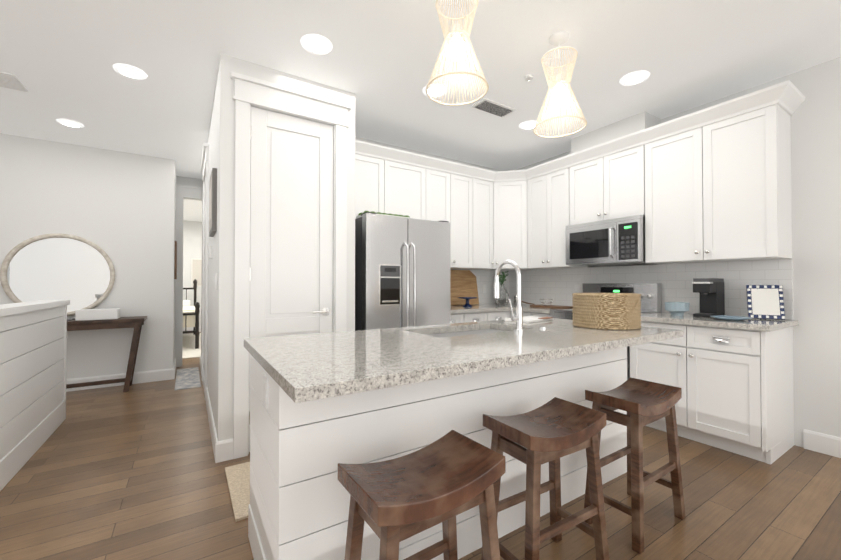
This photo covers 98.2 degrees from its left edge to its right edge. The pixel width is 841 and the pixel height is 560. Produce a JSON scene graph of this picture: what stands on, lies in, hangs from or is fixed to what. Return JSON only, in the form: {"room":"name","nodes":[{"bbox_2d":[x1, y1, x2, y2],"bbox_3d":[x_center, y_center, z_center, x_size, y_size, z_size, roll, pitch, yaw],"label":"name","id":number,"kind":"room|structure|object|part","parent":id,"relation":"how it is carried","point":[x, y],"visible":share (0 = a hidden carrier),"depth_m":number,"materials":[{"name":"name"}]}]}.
{"room":"kitchen","nodes":[
{"label":"kitchen","id":0,"kind":"room"},
{"bbox_2d":[0,300,69,490],"bbox_3d":[-2.264,0.679,1.743,0.185,1.045,3.405,0,-1,-33],"label":"wall","id":1,"kind":"structure","parent":0,"point":[33,346],"depth_m":2.47,"materials":[{"name":"grey wood"}]},
{"bbox_2d":[0,133,174,378],"bbox_3d":[-4.662,-0.147,3.592,3.700,2.740,0.150,0,-1,-33],"label":"wall","id":2,"kind":"structure","parent":0,"point":[118,207],"depth_m":4.14,"materials":[{"name":"white paint"}]},
{"bbox_3d":[-3.931,-0.053,3.988,0.910,0.910,0.030,0,-1,-33],"label":"round mirror","id":3,"kind":"part","parent":2,"relation":"part of","materials":[{"name":"white mirror"}]},
{"bbox_2d":[173,168,175,365],"bbox_3d":[-3.379,-0.132,4.907,0.120,2.740,0.680,0,-1,-33],"label":"wall","id":4,"kind":"structure","parent":0,"point":[174,262],"depth_m":4.92,"materials":[{"name":"white paint"}]},
{"bbox_2d":[66,367,175,391],"bbox_3d":[-4.585,1.155,3.564,3.616,0.135,0.016,0,-1,-33],"label":"baseboard","id":5,"kind":"structure","parent":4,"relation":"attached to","point":[163,374],"depth_m":4.31,"materials":[{"name":"white wood"}]},
{"bbox_2d":[174,241,176,278],"bbox_3d":[-3.315,-0.262,4.938,0.020,0.500,0.400,0,-1,-33],"label":"framed picture","id":6,"kind":"object","parent":4,"relation":"attached to","point":[175,270],"visible":1,"depth_m":4.77,"materials":[{"name":"brown wood"}]},
{"bbox_2d":[176,176,201,355],"bbox_3d":[-3.502,-0.128,5.303,3.540,2.740,0.120,0,-1,-33],"label":"wall","id":7,"kind":"structure","parent":0,"point":[188,181],"depth_m":5.33,"materials":[{"name":"white paint"}]},
{"bbox_2d":[175,184,201,366],"bbox_3d":[-3.316,-0.065,5.327,0.440,2.615,0.040,0,-1,-33],"label":"door frame","id":8,"kind":"structure","parent":7,"relation":"attached to","point":[186,191],"depth_m":5.24,"materials":[{"name":"white wood"}]},
{"bbox_2d":[183,220,201,325],"bbox_3d":[-5.822,-0.086,8.923,3.540,2.740,0.120,0,-1,-33],"label":"wall","id":9,"kind":"structure","parent":0,"point":[192,239],"depth_m":8.96,"materials":[{"name":"white paint"}]},
{"bbox_2d":[183,326,200,331],"bbox_3d":[-5.785,1.215,8.851,3.300,0.135,0.016,0,-1,-33],"label":"baseboard","id":10,"kind":"structure","parent":9,"relation":"attached to","point":[187,328],"depth_m":8.94,"materials":[{"name":"white wood"}]},
{"bbox_2d":[191,258,201,286],"bbox_3d":[-5.495,-0.185,9.045,0.340,0.700,0.030,0,-1,-33],"label":"framed picture","id":11,"kind":"object","parent":9,"relation":"attached to","point":[196,268],"visible":0.57,"depth_m":9.01,"materials":[{"name":"white paper"}]},
{"bbox_2d":[201,67,218,432],"bbox_3d":[-2.278,-0.142,4.003,0.120,2.740,3.390,0,-1,-33],"label":"wall","id":12,"kind":"structure","parent":0,"point":[213,139],"depth_m":2.98,"materials":[{"name":"white paint"}]},
{"bbox_2d":[201,143,208,388],"bbox_3d":[-2.458,-0.079,4.131,0.045,2.615,1.040,0,-1,-33],"label":"door frame","id":13,"kind":"structure","parent":12,"relation":"attached to","point":[205,168],"depth_m":3.91,"materials":[{"name":"white wood"}]},
{"bbox_2d":[209,246,212,258],"bbox_3d":[-1.795,-0.233,3.120,0.022,0.100,0.120,0,-1,-33],"label":"light switch","id":14,"kind":"object","parent":12,"relation":"attached to","point":[210,252],"depth_m":3.07,"materials":[{"name":"white plastic"}]},
{"bbox_2d":[200,355,221,462],"bbox_3d":[-2.294,1.159,3.897,0.026,0.135,3.526,0,-1,-33],"label":"baseboard","id":15,"kind":"structure","parent":12,"relation":"attached to","point":[217,445],"depth_m":2.78,"materials":[{"name":"white wood"}]},
{"bbox_2d":[209,168,216,236],"bbox_3d":[-1.612,-0.586,2.826,0.034,0.460,0.400,0,-1,-33],"label":"framed picture","id":16,"kind":"object","parent":12,"relation":"attached to","point":[213,205],"visible":1,"depth_m":2.66,"materials":[{"name":"grey"}]},
{"bbox_2d":[215,273,216,289],"bbox_3d":[-1.470,0.012,2.619,0.012,0.120,0.070,0,-1,-33],"label":"light switch","id":17,"kind":"object","parent":12,"relation":"attached to","point":[215,273],"depth_m":2.60,"materials":[{"name":"white plastic"}]},
{"bbox_2d":[217,53,354,440],"bbox_3d":[-0.973,-0.157,2.755,0.970,2.740,0.120,0,-1,-33],"label":"wall","id":18,"kind":"structure","parent":0,"point":[226,214],"depth_m":2.48,"materials":[{"name":"white paint"}]},
{"bbox_2d":[230,71,351,458],"bbox_3d":[-0.957,-0.095,2.738,0.860,2.615,0.165,0,-1,-33],"label":"door frame","id":19,"kind":"structure","parent":18,"relation":"attached to","point":[249,91],"depth_m":2.53,"materials":[{"name":"white wood"}]},
{"bbox_2d":[249,106,332,451],"bbox_3d":[-0.939,-0.010,2.704,0.603,2.430,0.099,0,-1,-33],"label":"pantry door","id":20,"kind":"structure","parent":18,"relation":"in","point":[291,218],"depth_m":2.71,"materials":[{"name":"white wood"}]},
{"bbox_3d":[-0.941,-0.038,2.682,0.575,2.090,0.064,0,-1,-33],"label":"pantry door handle","id":21,"kind":"part","parent":20,"relation":"part of","materials":[{"name":"silver metal"}]},
{"bbox_2d":[0,332,840,559],"bbox_3d":[-2.191,1.251,3.443,7.720,0.060,13.400,0,-1,-33],"label":"floor","id":22,"kind":"structure","parent":0,"point":[135,472],"depth_m":1.99,"materials":[{"name":"brown wood"}]},
{"bbox_2d":[66,316,146,391],"bbox_3d":[-3.711,0.827,3.875,1.260,0.802,0.360,0,-1,-33],"label":"console table","id":23,"kind":"object","parent":22,"relation":"on","point":[136,323],"visible":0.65,"depth_m":3.99,"materials":[{"name":"brown wood"}]},
{"bbox_2d":[74,308,119,320],"bbox_3d":[-3.515,0.373,3.982,0.344,0.107,0.200,0,-1,-33],"label":"decorative box","id":24,"kind":"object","parent":23,"relation":"on","point":[95,314],"depth_m":3.91,"materials":[{"name":"white ceramic"}]},
{"bbox_2d":[175,367,200,389],"bbox_3d":[-2.936,1.230,4.599,0.250,0.008,1.150,0,-1,-33],"label":"rug","id":25,"kind":"object","parent":22,"relation":"on","point":[187,378],"visible":0.86,"depth_m":4.49,"materials":[{"name":"grey fabric"}]},
{"bbox_2d":[182,333,200,358],"bbox_3d":[-4.768,1.257,7.077,2.700,0.012,3.300,0,-1,-33],"label":"bedroom rug","id":26,"kind":"object","parent":22,"relation":"on","point":[190,350],"depth_m":6.73,"materials":[{"name":"white fabric"}]},
{"bbox_2d":[183,279,199,348],"bbox_3d":[-5.301,0.607,7.129,1.634,1.288,2.234,0,-1,-33],"label":"bed","id":27,"kind":"object","parent":26,"relation":"on","point":[190,316],"visible":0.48,"depth_m":6.63,"materials":[{"name":"black"}]},
{"bbox_2d":[225,462,249,521],"bbox_3d":[-0.271,1.205,2.589,1.930,0.012,0.610,0,-1,-33],"label":"jute runner rug","id":28,"kind":"object","parent":22,"relation":"on","point":[238,477],"visible":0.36,"depth_m":2.10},
{"bbox_2d":[355,212,450,330],"bbox_3d":[-0.282,0.334,3.505,0.860,1.775,0.892,0,-1,-33],"label":"refrigerator","id":29,"kind":"object","parent":22,"relation":"on","point":[402,271],"visible":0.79,"depth_m":3.13,"materials":[{"name":"grey metal"}]},
{"bbox_2d":[356,211,413,218],"bbox_3d":[-0.332,-0.582,3.373,0.489,0.053,0.240,0,-1,-33],"label":"tray","id":30,"kind":"object","parent":29,"relation":"on","point":[389,214],"visible":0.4,"depth_m":3.29,"materials":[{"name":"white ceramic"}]},
{"bbox_2d":[338,430,505,559],"bbox_3d":[0.008,0.868,1.091,0.469,0.656,0.288,0,-1,-33],"label":"stool","id":31,"kind":"object","parent":22,"relation":"on","point":[447,478],"visible":1,"depth_m":1.06,"materials":[{"name":"brown wood"}]},
{"bbox_2d":[247,346,626,559],"bbox_3d":[0.251,0.764,2.019,2.116,0.882,0.662,0,-1,-33],"label":"kitchen island","id":32,"kind":"object","parent":22,"relation":"on","point":[322,405],"depth_m":1.45,"materials":[{"name":"white wood"}]},
{"bbox_2d":[244,318,682,405],"bbox_3d":[0.324,0.303,1.912,2.150,0.038,0.990,0,-1,-33],"label":"island countertop","id":33,"kind":"structure","parent":32,"relation":"on","point":[308,367],"depth_m":1.44,"materials":[{"name":"grey stone"}]},
{"bbox_2d":[424,326,503,337],"bbox_3d":[0.282,0.414,2.115,0.720,0.204,0.400,0,-1,-33],"label":"sink","id":34,"kind":"object","parent":33,"relation":"in","point":[471,329],"depth_m":2.26,"materials":[{"name":"silver metal"}]},
{"bbox_2d":[494,260,546,331],"bbox_3d":[0.571,0.085,2.121,0.331,0.402,0.216,0,-1,-33],"label":"faucet","id":35,"kind":"object","parent":33,"relation":"on","point":[518,318],"visible":1,"depth_m":2.00,"materials":[{"name":"silver metal"}]},
{"bbox_2d":[504,316,553,322],"bbox_3d":[0.788,0.280,2.625,0.320,0.021,0.210,1,-1,-41],"label":"sink","id":36,"kind":"object","parent":33,"relation":"on","point":[528,319],"visible":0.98,"depth_m":2.58,"materials":[{"name":"white ceramic"}]},
{"bbox_2d":[572,293,640,329],"bbox_3d":[1.144,0.185,2.255,0.380,0.204,0.402,0,-1,-33],"label":"woven basket","id":37,"kind":"object","parent":33,"relation":"on","point":[613,311],"visible":1,"depth_m":2.10,"materials":[{"name":"beige wicker"}]},
{"bbox_2d":[450,311,493,323],"bbox_3d":[0.318,0.789,4.099,0.727,0.880,0.610,0,-1,-33],"label":"base cabinet","id":38,"kind":"object","parent":22,"relation":"on","point":[475,316],"depth_m":3.90,"materials":[{"name":"white wood"}]},
{"bbox_2d":[450,303,530,314],"bbox_3d":[0.713,0.330,4.333,1.639,0.038,0.650,0,-1,-33],"label":"countertop","id":39,"kind":"structure","parent":38,"relation":"on","point":[456,310],"depth_m":4.07,"materials":[{"name":"grey stone"}]},
{"bbox_2d":[450,270,478,305],"bbox_3d":[0.536,0.094,4.540,0.440,0.437,0.089,0,-1,-33],"label":"cutting board","id":40,"kind":"object","parent":39,"relation":"on","point":[463,283],"visible":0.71,"depth_m":4.52,"materials":[{"name":"brown wood"}]},
{"bbox_2d":[458,297,476,306],"bbox_3d":[0.548,0.255,4.259,0.230,0.109,0.230,0,-1,-33],"label":"cake stand","id":41,"kind":"object","parent":39,"relation":"on","point":[467,299],"visible":1,"depth_m":4.21,"materials":[{"name":"blue ceramic"}]},
{"bbox_2d":[495,271,508,304],"bbox_3d":[1.056,0.095,4.681,0.228,0.438,0.180,0,-1,-33],"label":"vase","id":42,"kind":"object","parent":39,"relation":"on","point":[503,298],"visible":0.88,"depth_m":4.62,"materials":[{"name":"white"}]},
{"bbox_2d":[521,299,572,308],"bbox_3d":[1.411,0.263,4.173,0.200,0.091,0.643,0,-1,-33],"label":"basket tray","id":43,"kind":"object","parent":39,"relation":"on","point":[549,306],"visible":0.98,"depth_m":4.08,"materials":[{"name":"brown wood"}]},
{"bbox_2d":[494,311,509,319],"bbox_3d":[0.686,0.791,4.335,0.392,0.880,0.610,0,-1,-33],"label":"base cabinet","id":44,"kind":"object","parent":22,"relation":"on","point":[498,315],"depth_m":4.13,"materials":[{"name":"white wood"}]},
{"bbox_2d":[510,311,550,317],"bbox_3d":[1.448,0.789,4.136,0.609,0.880,0.583,0,-1,-33],"label":"base cabinet","id":45,"kind":"object","parent":22,"relation":"on","point":[525,313],"depth_m":3.95,"materials":[{"name":"white wood"}]},
{"bbox_2d":[510,307,556,314],"bbox_3d":[1.447,0.328,4.105,0.649,0.038,0.524,0,-1,-33],"label":"countertop","id":46,"kind":"structure","parent":45,"relation":"on","point":[541,311],"depth_m":3.91,"materials":[{"name":"grey stone"}]},
{"bbox_2d":[481,397,608,559],"bbox_3d":[0.506,0.873,1.482,0.469,0.656,0.288,0,-1,-33],"label":"stool","id":47,"kind":"object","parent":22,"relation":"on","point":[553,431],"visible":0.92,"depth_m":1.45,"materials":[{"name":"brown wood"}]},
{"bbox_2d":[550,283,661,379],"bbox_3d":[1.761,0.627,3.536,0.694,1.190,0.754,0,-1,-33],"label":"range","id":48,"kind":"object","parent":22,"relation":"on","point":[651,297],"visible":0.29,"depth_m":3.50,"materials":[{"name":"silver metal"}]},
{"bbox_2d":[584,377,684,553],"bbox_3d":[1.075,0.877,1.835,0.465,0.656,0.280,0,-1,-33],"label":"stool","id":49,"kind":"object","parent":22,"relation":"on","point":[642,403],"visible":0.94,"depth_m":1.78,"materials":[{"name":"brown wood"}]},
{"bbox_2d":[630,323,793,464],"bbox_3d":[2.253,0.775,2.877,0.611,0.880,0.865,0,-1,-33],"label":"base cabinet","id":50,"kind":"object","parent":22,"relation":"on","point":[734,380],"depth_m":2.56,"materials":[{"name":"white wood"}]},
{"bbox_2d":[640,312,797,330],"bbox_3d":[2.245,0.313,2.860,0.649,0.038,0.895,0,-1,-33],"label":"countertop","id":51,"kind":"structure","parent":50,"relation":"on","point":[662,317],"depth_m":2.61,"materials":[{"name":"grey stone"}]},
{"bbox_2d":[665,302,688,315],"bbox_3d":[2.132,0.241,3.029,0.170,0.109,0.167,0,-1,-33],"label":"ribbed bowl","id":52,"kind":"object","parent":51,"relation":"on","point":[676,308],"visible":1,"depth_m":2.98,"materials":[{"name":"blue ceramic"}]},
{"bbox_2d":[692,278,724,317],"bbox_3d":[2.342,0.141,2.960,0.293,0.307,0.117,0,-1,-33],"label":"coffee maker","id":53,"kind":"object","parent":51,"relation":"on","point":[711,291],"visible":0.96,"depth_m":2.92,"materials":[{"name":"black plastic"}]},
{"bbox_2d":[711,315,752,320],"bbox_3d":[2.269,0.280,2.666,0.240,0.023,0.240,0,-1,-33],"label":"dish","id":54,"kind":"object","parent":51,"relation":"on","point":[731,318],"visible":1,"depth_m":2.64,"materials":[{"name":"blue ceramic"}]},
{"bbox_2d":[746,285,784,319],"bbox_3d":[2.569,0.163,2.721,0.200,0.252,0.110,0,-1,33],"label":"framed picture","id":55,"kind":"object","parent":51,"relation":"on","point":[765,301],"visible":1,"depth_m":2.70,"materials":[{"name":"blue paper"}]},
{"bbox_2d":[0,0,840,221],"bbox_3d":[-2.191,-1.549,3.475,7.720,0.060,13.400,0,-1,-33],"label":"ceiling","id":56,"kind":"structure","parent":0,"point":[59,59],"depth_m":2.54,"materials":[{"name":"white paint"}]},
{"bbox_2d":[0,72,27,91],"bbox_3d":[-3.086,-1.507,2.723,0.154,0.039,0.296,0,-1,-33],"label":"ceiling vent","id":57,"kind":"object","parent":56,"relation":"in","point":[13,82],"depth_m":2.80,"materials":[{"name":"white"}]},
{"bbox_2d":[56,119,83,127],"bbox_3d":[-3.388,-1.513,3.527,0.199,0.010,0.199,1,-1,-39],"label":"recessed light","id":58,"kind":"object","parent":56,"relation":"in","point":[66,122],"depth_m":3.51,"materials":[{"name":"white"}]},
{"bbox_2d":[113,63,146,79],"bbox_3d":[-2.127,-1.522,2.672,0.199,0.010,0.199,1,-1,-39],"label":"recessed light","id":59,"kind":"object","parent":56,"relation":"in","point":[129,71],"depth_m":2.66,"materials":[{"name":"white"}]},
{"bbox_2d":[301,34,332,54],"bbox_3d":[-0.674,-1.526,2.368,0.199,0.010,0.199,0,-1,18],"label":"recessed light","id":60,"kind":"object","parent":56,"relation":"in","point":[316,44],"depth_m":2.35,"materials":[{"name":"white"}]},
{"bbox_2d":[423,84,446,96],"bbox_3d":[0.116,-1.519,2.934,0.199,0.010,0.199,0,-1,18],"label":"recessed light","id":61,"kind":"object","parent":56,"relation":"in","point":[438,85],"depth_m":2.91,"materials":[{"name":"white"}]},
{"bbox_2d":[425,0,488,105],"bbox_3d":[0.185,-1.250,1.858,0.320,0.574,0.320,0,-1,-33],"label":"pendant lamp","id":62,"kind":"object","parent":56,"relation":"hanging from","point":[457,45],"visible":1,"depth_m":1.82,"materials":[{"name":"beige wicker"}]},
{"bbox_2d":[471,97,515,117],"bbox_3d":[0.634,-1.502,3.146,0.388,0.039,0.183,0,-1,-33],"label":"ceiling vent","id":63,"kind":"object","parent":56,"relation":"in","point":[486,105],"depth_m":3.19,"materials":[{"name":"white metal"}]},
{"bbox_2d":[519,120,538,129],"bbox_3d":[1.065,-1.512,3.565,0.199,0.010,0.199,1,-1,-39],"label":"recessed light","id":64,"kind":"object","parent":56,"relation":"in","point":[526,125],"depth_m":3.56,"materials":[{"name":"white"}]},
{"bbox_2d":[525,74,532,81],"bbox_3d":[0.800,-1.507,2.682,0.081,0.039,0.077,0,-1,-33],"label":"smoke detector","id":65,"kind":"object","parent":56,"relation":"in","point":[529,77],"depth_m":2.73,"materials":[{"name":"white plastic"}]},
{"bbox_2d":[533,31,586,137],"bbox_3d":[0.875,-1.245,2.301,0.320,0.574,0.320,0,-1,-33],"label":"pendant lamp","id":66,"kind":"object","parent":56,"relation":"hanging from","point":[559,91],"visible":1,"depth_m":2.27,"materials":[{"name":"beige wicker"}]},
{"bbox_2d":[620,70,649,85],"bbox_3d":[1.619,-1.521,2.756,0.199,0.010,0.199,0,-1,18],"label":"recessed light","id":67,"kind":"object","parent":56,"relation":"in","point":[633,78],"depth_m":2.74,"materials":[{"name":"white"}]},
{"bbox_2d":[355,136,501,170],"bbox_3d":[0.097,-0.138,4.402,2.850,2.740,0.120,0,-1,-33],"label":"wall","id":68,"kind":"structure","parent":0,"point":[413,151],"depth_m":4.30,"materials":[{"name":"white paint"}]},
{"bbox_2d":[355,154,390,218],"bbox_3d":[-0.638,-0.896,3.673,0.565,0.640,0.330,0,-1,-33],"label":"upper cabinet","id":69,"kind":"object","parent":68,"relation":"attached to","point":[372,175],"depth_m":3.59,"materials":[{"name":"white wood"}]},
{"bbox_2d":[391,161,426,219],"bbox_3d":[-0.266,-0.894,3.911,0.560,0.640,0.330,0,-1,-33],"label":"upper cabinet","id":70,"kind":"object","parent":68,"relation":"attached to","point":[408,182],"depth_m":3.82,"materials":[{"name":"white wood"}]},
{"bbox_2d":[427,169,454,267],"bbox_3d":[0.109,-0.676,4.149,0.451,1.070,0.330,0,-1,-33],"label":"upper cabinet","id":71,"kind":"object","parent":68,"relation":"attached to","point":[440,185],"depth_m":4.06,"materials":[{"name":"white wood"}]},
{"bbox_2d":[450,174,466,268],"bbox_3d":[0.387,-0.674,4.327,0.451,1.070,0.330,0,-1,-33],"label":"upper cabinet","id":72,"kind":"object","parent":68,"relation":"attached to","point":[460,181],"depth_m":4.19,"materials":[{"name":"white wood"}]},
{"bbox_2d":[450,269,509,304],"bbox_3d":[0.532,0.084,4.602,1.620,0.459,0.008,0,-1,-33],"label":"tile backsplash","id":73,"kind":"structure","parent":68,"relation":"attached to","point":[487,277],"depth_m":4.83,"materials":[{"name":"white tile"}]},
{"bbox_2d":[482,284,485,292],"bbox_3d":[0.839,0.116,4.789,0.070,0.115,0.008,0,-1,-33],"label":"electrical outlet plate","id":74,"kind":"object","parent":73,"relation":"attached to","point":[483,285],"depth_m":4.78,"materials":[{"name":"white plastic"}]},
{"bbox_2d":[467,177,496,269],"bbox_3d":[0.675,-0.672,4.486,0.448,1.070,0.373,0,-1,-33],"label":"upper cabinet","id":75,"kind":"object","parent":68,"relation":"attached to","point":[478,191],"depth_m":4.34,"materials":[{"name":"white wood"}]},
{"bbox_2d":[571,111,660,153],"bbox_3d":[1.944,-1.414,3.676,0.300,0.205,0.750,0,-1,-33],"label":"wall","id":76,"kind":"structure","parent":0,"point":[630,125],"depth_m":3.51,"materials":[{"name":"white paint"}]},
{"bbox_2d":[516,57,840,447],"bbox_3d":[2.951,-0.160,2.478,0.120,2.740,6.200,0,-1,-33],"label":"wall","id":77,"kind":"structure","parent":0,"point":[816,181],"depth_m":2.59,"materials":[{"name":"white paint"}]},
{"bbox_2d":[491,180,546,270],"bbox_3d":[1.127,-0.671,4.598,0.670,1.070,0.671,0,-1,-33],"label":"upper cabinet","id":78,"kind":"object","parent":77,"relation":"attached to","point":[508,198],"depth_m":4.42,"materials":[{"name":"white wood"}]},
{"bbox_2d":[355,80,805,181],"bbox_3d":[0.997,-1.266,3.015,2.604,0.105,2.572,0,-1,-33],"label":"crown molding","id":79,"kind":"structure","parent":78,"relation":"attached to","point":[788,96],"depth_m":3.39,"materials":[{"name":"white wood"}]},
{"bbox_2d":[527,173,554,268],"bbox_3d":[1.478,-0.674,4.326,0.373,1.070,0.402,0,-1,-33],"label":"upper cabinet","id":80,"kind":"object","parent":77,"relation":"attached to","point":[538,188],"depth_m":4.23,"materials":[{"name":"white wood"}]},
{"bbox_2d":[551,166,586,267],"bbox_3d":[1.649,-0.676,4.099,0.330,1.070,0.409,0,-1,-33],"label":"upper cabinet","id":81,"kind":"object","parent":77,"relation":"attached to","point":[562,181],"depth_m":3.98,"materials":[{"name":"white wood"}]},
{"bbox_2d":[575,160,594,224],"bbox_3d":[1.845,-0.895,3.795,0.330,0.640,0.439,0,-1,-33],"label":"upper cabinet","id":82,"kind":"object","parent":77,"relation":"attached to","point":[584,172],"depth_m":3.74,"materials":[{"name":"white wood"}]},
{"bbox_2d":[595,145,646,220],"bbox_3d":[2.016,-0.898,3.528,0.330,0.640,0.438,0,-1,-33],"label":"upper cabinet","id":83,"kind":"object","parent":77,"relation":"attached to","point":[619,193],"depth_m":3.44,"materials":[{"name":"white wood"}]},
{"bbox_2d":[565,215,644,265],"bbox_3d":[1.881,-0.367,3.623,0.448,0.411,0.752,0,-1,-33],"label":"microwave","id":84,"kind":"object","parent":83,"relation":"attached to","point":[617,241],"visible":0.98,"depth_m":3.47,"materials":[{"name":"silver metal"}]},
{"bbox_2d":[510,259,792,319],"bbox_3d":[1.983,0.065,3.868,0.008,0.479,2.810,0,-1,-33],"label":"tile backsplash","id":85,"kind":"structure","parent":77,"relation":"attached to","point":[559,284],"depth_m":3.34,"materials":[{"name":"white tile"}]},
{"bbox_2d":[575,285,580,292],"bbox_3d":[1.790,0.109,4.153,0.008,0.115,0.070,0,-1,-33],"label":"electrical outlet plate","id":86,"kind":"object","parent":85,"relation":"attached to","point":[577,288],"depth_m":4.15,"materials":[{"name":"white plastic"}]},
{"bbox_2d":[643,130,690,263],"bbox_3d":[2.253,-0.687,3.156,0.330,1.070,0.560,0,-1,-33],"label":"upper cabinet","id":87,"kind":"object","parent":77,"relation":"attached to","point":[666,161],"depth_m":3.10,"materials":[{"name":"white wood"}]},
{"bbox_2d":[691,104,791,262],"bbox_3d":[2.472,-0.691,2.815,0.330,1.070,0.494,0,-1,-33],"label":"upper cabinet","id":88,"kind":"object","parent":77,"relation":"attached to","point":[719,191],"depth_m":2.68,"materials":[{"name":"white wood"}]},
{"bbox_2d":[803,429,840,457],"bbox_3d":[3.638,1.129,1.264,0.016,0.135,3.240,0,-1,-33],"label":"baseboard","id":89,"kind":"structure","parent":77,"relation":"attached to","point":[830,445],"depth_m":2.55,"materials":[{"name":"white wood"}]}
]}

